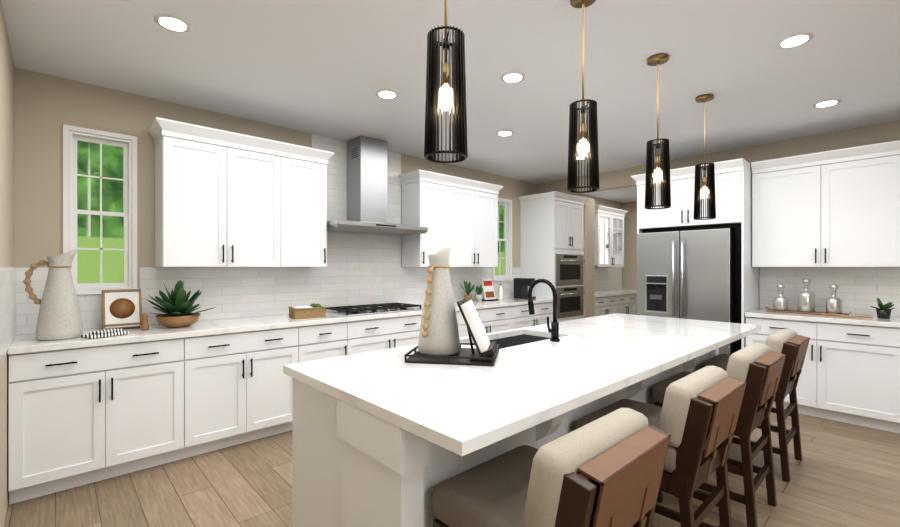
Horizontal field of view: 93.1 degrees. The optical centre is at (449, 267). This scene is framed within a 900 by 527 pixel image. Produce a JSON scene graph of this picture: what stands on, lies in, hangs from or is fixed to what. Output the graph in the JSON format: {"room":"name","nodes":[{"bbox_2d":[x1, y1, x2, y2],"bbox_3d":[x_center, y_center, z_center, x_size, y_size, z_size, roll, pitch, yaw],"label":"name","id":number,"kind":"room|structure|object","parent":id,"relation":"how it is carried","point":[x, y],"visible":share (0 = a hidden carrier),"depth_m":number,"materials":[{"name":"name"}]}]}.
{"room":"kitchen","nodes":[
{"label":"kitchen","id":0,"kind":"room"},
{"bbox_2d":[0,0,14,526],"bbox_3d":[-0.166,0.020,-0.188,0.100,2.700,8.150,0,0,-43],"label":"wall","id":1,"kind":"structure","parent":0,"point":[7,163],"depth_m":2.32,"materials":[{"name":"paint"}]},
{"bbox_2d":[0,268,15,361],"bbox_3d":[-2.382,0.226,2.285,0.008,0.446,1.490,0,0,-43],"label":"backsplash","id":2,"kind":"structure","parent":1,"relation":"attached to","point":[7,306],"depth_m":2.31,"materials":[{"name":"tile"}]},
{"bbox_2d":[15,68,621,334],"bbox_3d":[0.296,0.020,5.862,9.000,2.700,0.100,0,0,-43],"label":"wall","id":3,"kind":"structure","parent":0,"point":[47,107],"depth_m":3.10,"materials":[{"name":"paint"}]},
{"bbox_2d":[63,124,138,294],"bbox_3d":[-2.590,-0.403,3.165,0.444,1.199,0.125,0,0,-43],"label":"window","id":4,"kind":"structure","parent":3,"relation":"in","point":[72,137],"depth_m":3.17,"materials":[{"name":"white wood"}]},
{"bbox_2d":[152,129,290,266],"bbox_3d":[-1.870,-0.498,3.541,0.918,0.995,0.338,0,0,-43],"label":"upper cabinet","id":5,"kind":"object","parent":3,"relation":"attached to","point":[223,198],"depth_m":3.36,"materials":[{"name":"white wood"}]},
{"bbox_2d":[16,134,519,334],"bbox_3d":[-0.910,-0.440,4.670,5.402,1.777,0.008,0,0,-43],"label":"backsplash","id":6,"kind":"structure","parent":3,"relation":"attached to","point":[362,269],"depth_m":4.33,"materials":[{"name":"tile"}]},
{"bbox_2d":[291,153,329,266],"bbox_3d":[-1.443,-0.498,3.937,0.489,0.995,0.338,0,0,-43],"label":"upper cabinet","id":7,"kind":"object","parent":3,"relation":"attached to","point":[308,174],"depth_m":3.87,"materials":[{"name":"white wood"}]},
{"bbox_2d":[327,135,427,235],"bbox_3d":[-0.801,-0.846,4.420,1.080,0.962,0.501,0,0,-43],"label":"range hood","id":8,"kind":"object","parent":3,"relation":"attached to","point":[366,185],"visible":0.96,"depth_m":4.38,"materials":[{"name":"silver metal"}]},
{"bbox_2d":[401,177,453,266],"bbox_3d":[-0.266,-0.498,5.027,0.501,0.995,0.338,0,0,-43],"label":"upper cabinet","id":9,"kind":"object","parent":3,"relation":"attached to","point":[428,202],"depth_m":4.88,"materials":[{"name":"white wood"}]},
{"bbox_2d":[454,181,497,266],"bbox_3d":[0.174,-0.498,5.434,0.940,0.995,0.338,0,0,-43],"label":"upper cabinet","id":10,"kind":"object","parent":3,"relation":"attached to","point":[459,215],"depth_m":5.34,"materials":[{"name":"white wood"}]},
{"bbox_2d":[492,198,512,280],"bbox_3d":[0.741,-0.403,6.250,0.444,1.199,0.125,0,0,-43],"label":"window","id":11,"kind":"structure","parent":3,"relation":"in","point":[507,258],"depth_m":6.35,"materials":[{"name":"white wood"}]},
{"bbox_2d":[595,267,621,290],"bbox_3d":[2.731,0.226,8.042,2.255,0.446,0.008,0,0,-43],"label":"backsplash","id":12,"kind":"structure","parent":3,"relation":"attached to","point":[608,278],"depth_m":8.40,"materials":[{"name":"tile"}]},
{"bbox_2d":[595,205,627,266],"bbox_3d":[2.854,-0.535,7.882,1.100,1.070,0.388,0,0,-43],"label":"cabinet","id":13,"kind":"object","parent":3,"relation":"attached to","point":[609,236],"visible":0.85,"depth_m":7.94,"materials":[{"name":"white wood"}]},
{"bbox_2d":[1,0,899,202],"bbox_3d":[3.065,-1.360,2.872,9.000,0.060,8.250,0,0,-43],"label":"ceiling","id":14,"kind":"structure","parent":0,"point":[328,68],"depth_m":2.81,"materials":[{"name":"paint"}]},
{"bbox_2d":[154,14,190,32],"bbox_3d":[-1.510,-1.325,2.322,0.170,0.007,0.170,0,0,-43],"label":"recessed light","id":15,"kind":"object","parent":14,"relation":"in","point":[173,23],"visible":1,"depth_m":2.31,"materials":[{"name":"white plastic"}]},
{"bbox_2d":[376,90,397,98],"bbox_3d":[-0.483,-1.325,3.274,0.170,0.007,0.170,0,0,-43],"label":"recessed light","id":16,"kind":"object","parent":14,"relation":"in","point":[387,94],"visible":1,"depth_m":3.26,"materials":[{"name":"white plastic"}]},
{"bbox_2d":[424,0,467,162],"bbox_3d":[-0.014,-0.853,1.472,0.151,0.953,0.150,0,0,-43],"label":"pendant light","id":17,"kind":"object","parent":14,"relation":"hanging from","point":[445,97],"visible":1,"depth_m":1.43,"materials":[{"name":"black metal"}]},
{"bbox_2d":[496,130,513,135],"bbox_3d":[0.544,-1.325,4.225,0.170,0.007,0.170,0,0,-43],"label":"recessed light","id":18,"kind":"object","parent":14,"relation":"in","point":[505,133],"visible":1,"depth_m":4.21,"materials":[{"name":"white plastic"}]},
{"bbox_2d":[501,72,524,82],"bbox_3d":[0.440,-1.325,2.983,0.170,0.007,0.170,0,0,-43],"label":"recessed light","id":19,"kind":"object","parent":14,"relation":"in","point":[513,77],"visible":1,"depth_m":2.97,"materials":[{"name":"white plastic"}]},
{"bbox_2d":[567,0,598,192],"bbox_3d":[0.653,-0.853,2.091,0.151,0.953,0.150,0,0,-43],"label":"pendant light","id":20,"kind":"object","parent":14,"relation":"hanging from","point":[578,131],"visible":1,"depth_m":2.06,"materials":[{"name":"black metal"}]},
{"bbox_2d":[645,53,670,208],"bbox_3d":[1.321,-0.853,2.709,0.151,0.953,0.150,0,0,-43],"label":"pendant light","id":21,"kind":"object","parent":14,"relation":"hanging from","point":[660,174],"visible":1,"depth_m":2.68,"materials":[{"name":"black metal"}]},
{"bbox_2d":[694,94,715,219],"bbox_3d":[1.989,-0.853,3.327,0.151,0.953,0.150,0,0,-43],"label":"pendant light","id":22,"kind":"object","parent":14,"relation":"hanging from","point":[703,181],"visible":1,"depth_m":3.31,"materials":[{"name":"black metal"}]},
{"bbox_2d":[776,33,813,48],"bbox_3d":[2.021,-1.325,2.498,0.170,0.007,0.170,0,0,-43],"label":"recessed light","id":23,"kind":"object","parent":14,"relation":"in","point":[795,40],"visible":1,"depth_m":2.49,"materials":[{"name":"white plastic"}]},
{"bbox_2d":[813,99,840,107],"bbox_3d":[3.055,-1.325,3.456,0.170,0.007,0.170,0,0,-43],"label":"recessed light","id":24,"kind":"object","parent":14,"relation":"in","point":[826,103],"visible":0.98,"depth_m":3.44,"materials":[{"name":"white plastic"}]},
{"bbox_2d":[4,412,899,526],"bbox_3d":[3.065,1.400,2.872,9.000,0.060,8.250,0,0,-43],"label":"floor","id":25,"kind":"structure","parent":0,"point":[842,474],"depth_m":2.60,"materials":[{"name":"brown wood"}]},
{"bbox_2d":[8,337,195,504],"bbox_3d":[-2.352,0.931,2.926,0.916,0.878,0.600,0,0,-43],"label":"base cabinet","id":26,"kind":"object","parent":25,"relation":"on","point":[77,417],"depth_m":2.66,"materials":[{"name":"white wood"}]},
{"bbox_2d":[7,297,552,354],"bbox_3d":[-0.700,0.470,4.442,5.403,0.040,0.624,0,0,-43],"label":"countertop","id":27,"kind":"structure","parent":26,"relation":"on","point":[25,343],"depth_m":3.17,"materials":[{"name":"white stone"}]},
{"bbox_2d":[23,249,82,340],"bbox_3d":[-2.501,0.166,2.687,0.288,0.566,0.224,0,0,-23],"label":"pitcher","id":28,"kind":"object","parent":27,"relation":"on","point":[59,316],"depth_m":2.64,"materials":[{"name":"ceramic"}]},
{"bbox_2d":[81,328,128,338],"bbox_3d":[-2.247,0.430,2.777,0.130,0.037,0.220,0,0,22],"label":"towel","id":29,"kind":"object","parent":27,"relation":"on","point":[104,333],"visible":1,"depth_m":2.73,"materials":[{"name":"white fabric"}]},
{"bbox_2d":[102,289,141,329],"bbox_3d":[-2.403,0.308,3.124,0.230,0.286,0.130,0,0,-43],"label":"framed picture","id":30,"kind":"object","parent":27,"relation":"on","point":[121,309],"visible":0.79,"depth_m":3.12,"materials":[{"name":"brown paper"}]},
{"bbox_2d":[141,313,148,329],"bbox_3d":[-2.183,0.389,3.049,0.052,0.120,0.052,0,0,-43],"label":"pepper mill","id":31,"kind":"object","parent":27,"relation":"on","point":[144,321],"visible":1,"depth_m":3.03,"materials":[{"name":"brown wood"}]},
{"bbox_2d":[148,280,215,327],"bbox_3d":[-2.019,0.268,3.229,0.438,0.361,0.416,0,0,-43],"label":"potted plant","id":32,"kind":"object","parent":27,"relation":"on","point":[178,306],"visible":1,"depth_m":3.15,"materials":[{"name":"green plant"}]},
{"bbox_2d":[288,303,325,318],"bbox_3d":[-1.283,0.389,3.826,0.283,0.120,0.204,0,0,-35],"label":"basket","id":33,"kind":"object","parent":27,"relation":"on","point":[312,310],"visible":1,"depth_m":3.76,"materials":[{"name":"wicker"}]},
{"bbox_2d":[326,303,422,315],"bbox_3d":[-0.769,0.426,4.385,0.920,0.045,0.530,0,0,-43],"label":"cooktop","id":34,"kind":"object","parent":27,"relation":"in","point":[357,310],"visible":0.96,"depth_m":4.27,"materials":[{"name":"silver metal"}]},
{"bbox_2d":[460,281,482,301],"bbox_3d":[0.305,0.308,5.537,0.336,0.282,0.175,0,0,-36],"label":"potted plants","id":35,"kind":"object","parent":27,"relation":"on","point":[469,289],"visible":0.98,"depth_m":5.50,"materials":[{"name":"plant"}]},
{"bbox_2d":[480,279,498,300],"bbox_3d":[0.527,0.304,5.789,0.220,0.291,0.160,0,0,-43],"label":"cookbook","id":36,"kind":"object","parent":27,"relation":"on","point":[488,290],"visible":0.96,"depth_m":5.77,"materials":[{"name":"white paper"}]},
{"bbox_2d":[498,284,502,299],"bbox_3d":[0.700,0.339,5.868,0.064,0.220,0.064,0,0,-43],"label":"bottle","id":37,"kind":"object","parent":27,"relation":"on","point":[500,293],"visible":1,"depth_m":5.84,"materials":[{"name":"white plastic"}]},
{"bbox_2d":[514,278,535,298],"bbox_3d":[1.069,0.304,6.101,0.160,0.290,0.280,0,0,-43],"label":"coffee maker","id":38,"kind":"object","parent":27,"relation":"on","point":[521,285],"visible":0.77,"depth_m":6.07,"materials":[{"name":"black plastic"}]},
{"bbox_2d":[196,326,307,454],"bbox_3d":[-1.760,0.931,3.474,0.941,0.878,0.600,0,0,-43],"label":"base cabinet","id":39,"kind":"object","parent":25,"relation":"on","point":[244,393],"depth_m":3.25,"materials":[{"name":"white wood"}]},
{"bbox_2d":[308,321,355,360],"bbox_3d":[-1.294,0.931,3.906,0.571,0.878,0.600,0,0,-43],"label":"base cabinet","id":40,"kind":"object","parent":25,"relation":"on","point":[330,340],"depth_m":3.74,"materials":[{"name":"white wood"}]},
{"bbox_2d":[356,315,421,353],"bbox_3d":[-0.806,0.931,4.358,1.001,0.878,0.600,0,0,-43],"label":"base cabinet","id":41,"kind":"object","parent":25,"relation":"on","point":[393,332],"depth_m":4.13,"materials":[{"name":"white wood"}]},
{"bbox_2d":[456,311,463,337],"bbox_3d":[-0.274,0.931,4.850,0.571,0.878,0.600,0,0,-43],"label":"base cabinet","id":42,"kind":"object","parent":25,"relation":"on","point":[460,321],"depth_m":4.80,"materials":[{"name":"white wood"}]},
{"bbox_2d":[464,306,515,336],"bbox_3d":[0.258,0.931,5.343,1.000,0.878,0.600,0,0,-43],"label":"base cabinet","id":43,"kind":"object","parent":25,"relation":"on","point":[495,319],"depth_m":5.24,"materials":[{"name":"white wood"}]},
{"bbox_2d":[284,333,752,526],"bbox_3d":[0.790,0.923,2.591,3.176,0.893,1.078,0,0,-43],"label":"kitchen island","id":44,"kind":"object","parent":25,"relation":"on","point":[389,437],"depth_m":1.54,"materials":[{"name":"white wood"}]},
{"bbox_2d":[283,313,761,456],"bbox_3d":[0.807,0.458,2.572,3.180,0.036,1.148,0,0,-43],"label":"island countertop","id":45,"kind":"structure","parent":44,"relation":"on","point":[468,408],"depth_m":1.75,"materials":[{"name":"white stone"}]},
{"bbox_2d":[404,343,498,365],"bbox_3d":[0.024,0.421,2.094,0.410,0.036,0.350,0,0,10],"label":"tray","id":46,"kind":"object","parent":45,"relation":"on","point":[462,356],"visible":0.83,"depth_m":1.95,"materials":[{"name":"black metal"}]},
{"bbox_2d":[418,246,459,355],"bbox_3d":[-0.063,0.159,2.125,0.213,0.538,0.245,0,0,32],"label":"pitcher","id":47,"kind":"object","parent":46,"relation":"on","point":[439,334],"visible":1,"depth_m":2.07,"materials":[{"name":"ceramic"}]},
{"bbox_2d":[457,299,496,360],"bbox_3d":[0.133,0.293,2.043,0.172,0.269,0.210,0,0,10],"label":"cookbook stand","id":48,"kind":"object","parent":46,"relation":"on","point":[485,347],"visible":0.88,"depth_m":1.96,"materials":[{"name":"white paper"}]},
{"bbox_2d":[528,279,559,341],"bbox_3d":[0.547,0.255,2.578,0.110,0.369,0.224,0,0,-43],"label":"faucet","id":49,"kind":"object","parent":45,"relation":"on","point":[554,330],"visible":1,"depth_m":2.53,"materials":[{"name":"black metal"}]},
{"bbox_2d":[515,302,552,328],"bbox_3d":[0.906,0.931,5.943,1.007,0.878,0.600,0,0,-43],"label":"base cabinet","id":50,"kind":"object","parent":25,"relation":"on","point":[542,310],"depth_m":5.75,"materials":[{"name":"white wood"}]},
{"bbox_2d":[432,408,670,526],"bbox_3d":[0.302,0.907,1.307,0.508,0.926,0.563,0,0,-43],"label":"stool","id":51,"kind":"object","parent":25,"relation":"on","point":[606,470],"visible":1,"depth_m":1.14,"materials":[{"name":"brown wood"}]},
{"bbox_2d":[518,191,586,321],"bbox_3d":[1.584,0.150,6.524,0.870,2.440,0.668,0,0,-43],"label":"tall cabinet","id":52,"kind":"object","parent":25,"relation":"on","point":[552,237],"visible":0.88,"depth_m":6.29,"materials":[{"name":"white wood"}]},
{"bbox_2d":[595,295,618,315],"bbox_3d":[2.405,0.931,7.331,0.813,0.878,0.600,0,0,-43],"label":"base cabinet","id":53,"kind":"object","parent":25,"relation":"on","point":[610,304],"depth_m":7.12,"materials":[{"name":"white wood"}]},
{"bbox_2d":[595,289,636,297],"bbox_3d":[2.941,0.470,7.814,2.255,0.040,0.624,0,0,-43],"label":"countertop","id":54,"kind":"structure","parent":53,"relation":"on","point":[607,293],"depth_m":7.55,"materials":[{"name":"white stone"}]},
{"bbox_2d":[619,294,636,314],"bbox_3d":[2.935,0.931,7.822,0.872,0.878,0.600,0,0,-43],"label":"base cabinet","id":55,"kind":"object","parent":25,"relation":"on","point":[623,304],"depth_m":7.67,"materials":[{"name":"white wood"}]},
{"bbox_2d":[576,366,745,526],"bbox_3d":[0.926,0.907,1.885,0.508,0.926,0.563,0,0,-43],"label":"stool","id":56,"kind":"object","parent":25,"relation":"on","point":[696,415],"visible":0.73,"depth_m":1.64,"materials":[{"name":"brown wood"}]},
{"bbox_2d":[637,228,734,354],"bbox_3d":[2.686,0.484,4.782,0.730,1.772,0.930,0,0,-43],"label":"fridge","id":57,"kind":"object","parent":25,"relation":"on","point":[685,274],"visible":0.48,"depth_m":4.50,"materials":[{"name":"silver metal"}]},
{"bbox_2d":[631,158,758,351],"bbox_3d":[2.741,0.150,4.815,0.666,2.440,1.105,0,0,-43],"label":"surround","id":58,"kind":"object","parent":25,"relation":"on","point":[733,189],"visible":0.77,"depth_m":4.39,"materials":[{"name":"white wood"}]},
{"bbox_2d":[653,343,785,526],"bbox_3d":[1.550,0.907,2.462,0.508,0.926,0.563,0,0,-43],"label":"stool","id":59,"kind":"object","parent":25,"relation":"on","point":[757,368],"visible":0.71,"depth_m":2.21,"materials":[{"name":"brown wood"}]},
{"bbox_2d":[701,329,809,481],"bbox_3d":[2.173,0.907,3.040,0.508,0.926,0.563,0,0,-43],"label":"stool","id":60,"kind":"object","parent":25,"relation":"on","point":[791,345],"visible":0.54,"depth_m":2.77,"materials":[{"name":"brown wood"}]},
{"bbox_2d":[746,317,899,432],"bbox_3d":[3.535,0.931,4.006,0.600,0.878,1.141,0,0,-43],"label":"base cabinet","id":61,"kind":"object","parent":25,"relation":"on","point":[850,374],"visible":0.81,"depth_m":3.66,"materials":[{"name":"white wood"}]},
{"bbox_2d":[745,309,899,327],"bbox_3d":[3.873,0.470,3.625,0.624,0.040,2.160,0,0,-43],"label":"countertop","id":62,"kind":"structure","parent":61,"relation":"on","point":[893,321],"depth_m":3.80,"materials":[{"name":"white stone"}]},
{"bbox_2d":[765,307,851,315],"bbox_3d":[3.476,0.430,4.157,0.200,0.039,0.648,0,0,-43],"label":"tray","id":63,"kind":"object","parent":62,"relation":"on","point":[795,311],"visible":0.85,"depth_m":4.15,"materials":[{"name":"brown wood"}]},
{"bbox_2d":[773,284,787,310],"bbox_3d":[3.341,0.301,4.303,0.124,0.265,0.124,0,0,-43],"label":"decanter","id":64,"kind":"object","parent":63,"relation":"on","point":[780,301],"visible":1,"depth_m":4.27,"materials":[{"name":"clear glass"}]},
{"bbox_2d":[798,278,814,311],"bbox_3d":[3.476,0.272,4.157,0.132,0.325,0.132,0,0,-43],"label":"decanter","id":65,"kind":"object","parent":63,"relation":"on","point":[806,299],"visible":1,"depth_m":4.12,"materials":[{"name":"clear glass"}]},
{"bbox_2d":[826,284,841,313],"bbox_3d":[3.612,0.296,4.010,0.116,0.275,0.116,0,0,-43],"label":"decanter","id":66,"kind":"object","parent":63,"relation":"on","point":[833,303],"visible":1,"depth_m":3.98,"materials":[{"name":"clear glass"}]},
{"bbox_2d":[822,313,872,317],"bbox_3d":[3.563,0.438,3.828,0.120,0.021,0.340,0,0,-43],"label":"bead garland","id":67,"kind":"object","parent":62,"relation":"on","point":[853,316],"visible":0.98,"depth_m":3.78,"materials":[{"name":"brown wood"}]},
{"bbox_2d":[870,297,894,318],"bbox_3d":[3.823,0.360,3.766,0.157,0.179,0.164,0,0,-43],"label":"potted plant","id":68,"kind":"object","parent":62,"relation":"on","point":[883,311],"visible":1,"depth_m":3.73,"materials":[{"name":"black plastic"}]},
{"bbox_2d":[583,197,594,317],"bbox_3d":[1.995,0.140,6.944,0.296,2.460,0.620,0,0,-43],"label":"wall","id":69,"kind":"structure","parent":0,"point":[589,256],"depth_m":6.71,"materials":[{"name":"paint"}]},
{"bbox_2d":[622,201,636,288],"bbox_3d":[4.223,0.020,8.170,0.100,2.700,1.850,0,0,-43],"label":"wall","id":70,"kind":"structure","parent":0,"point":[629,274],"depth_m":8.68,"materials":[{"name":"paint"}]},
{"bbox_2d":[536,121,899,316],"bbox_3d":[4.143,0.020,3.871,0.100,2.700,8.050,0,0,-43],"label":"wall","id":71,"kind":"structure","parent":0,"point":[871,134],"depth_m":4.58,"materials":[{"name":"paint"}]},
{"bbox_2d":[752,148,899,266],"bbox_3d":[3.626,-0.498,4.090,0.338,0.995,1.141,0,0,-43],"label":"upper cabinet","id":72,"kind":"object","parent":71,"relation":"attached to","point":[837,208],"depth_m":3.95,"materials":[{"name":"white wood"}]},
{"bbox_2d":[760,267,899,316],"bbox_3d":[4.101,0.226,3.835,0.008,0.447,2.160,0,0,-43],"label":"backsplash","id":73,"kind":"structure","parent":71,"relation":"attached to","point":[860,290],"depth_m":4.14,"materials":[{"name":"tile"}]},
{"label":"outside","id":74,"kind":"structure","parent":0,"visible":0},
{"bbox_2d":[77,141,503,282],"bbox_3d":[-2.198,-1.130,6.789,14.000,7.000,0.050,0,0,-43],"label":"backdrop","id":75,"kind":"structure","parent":74,"point":[112,166],"depth_m":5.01,"materials":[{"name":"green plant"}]}
]}

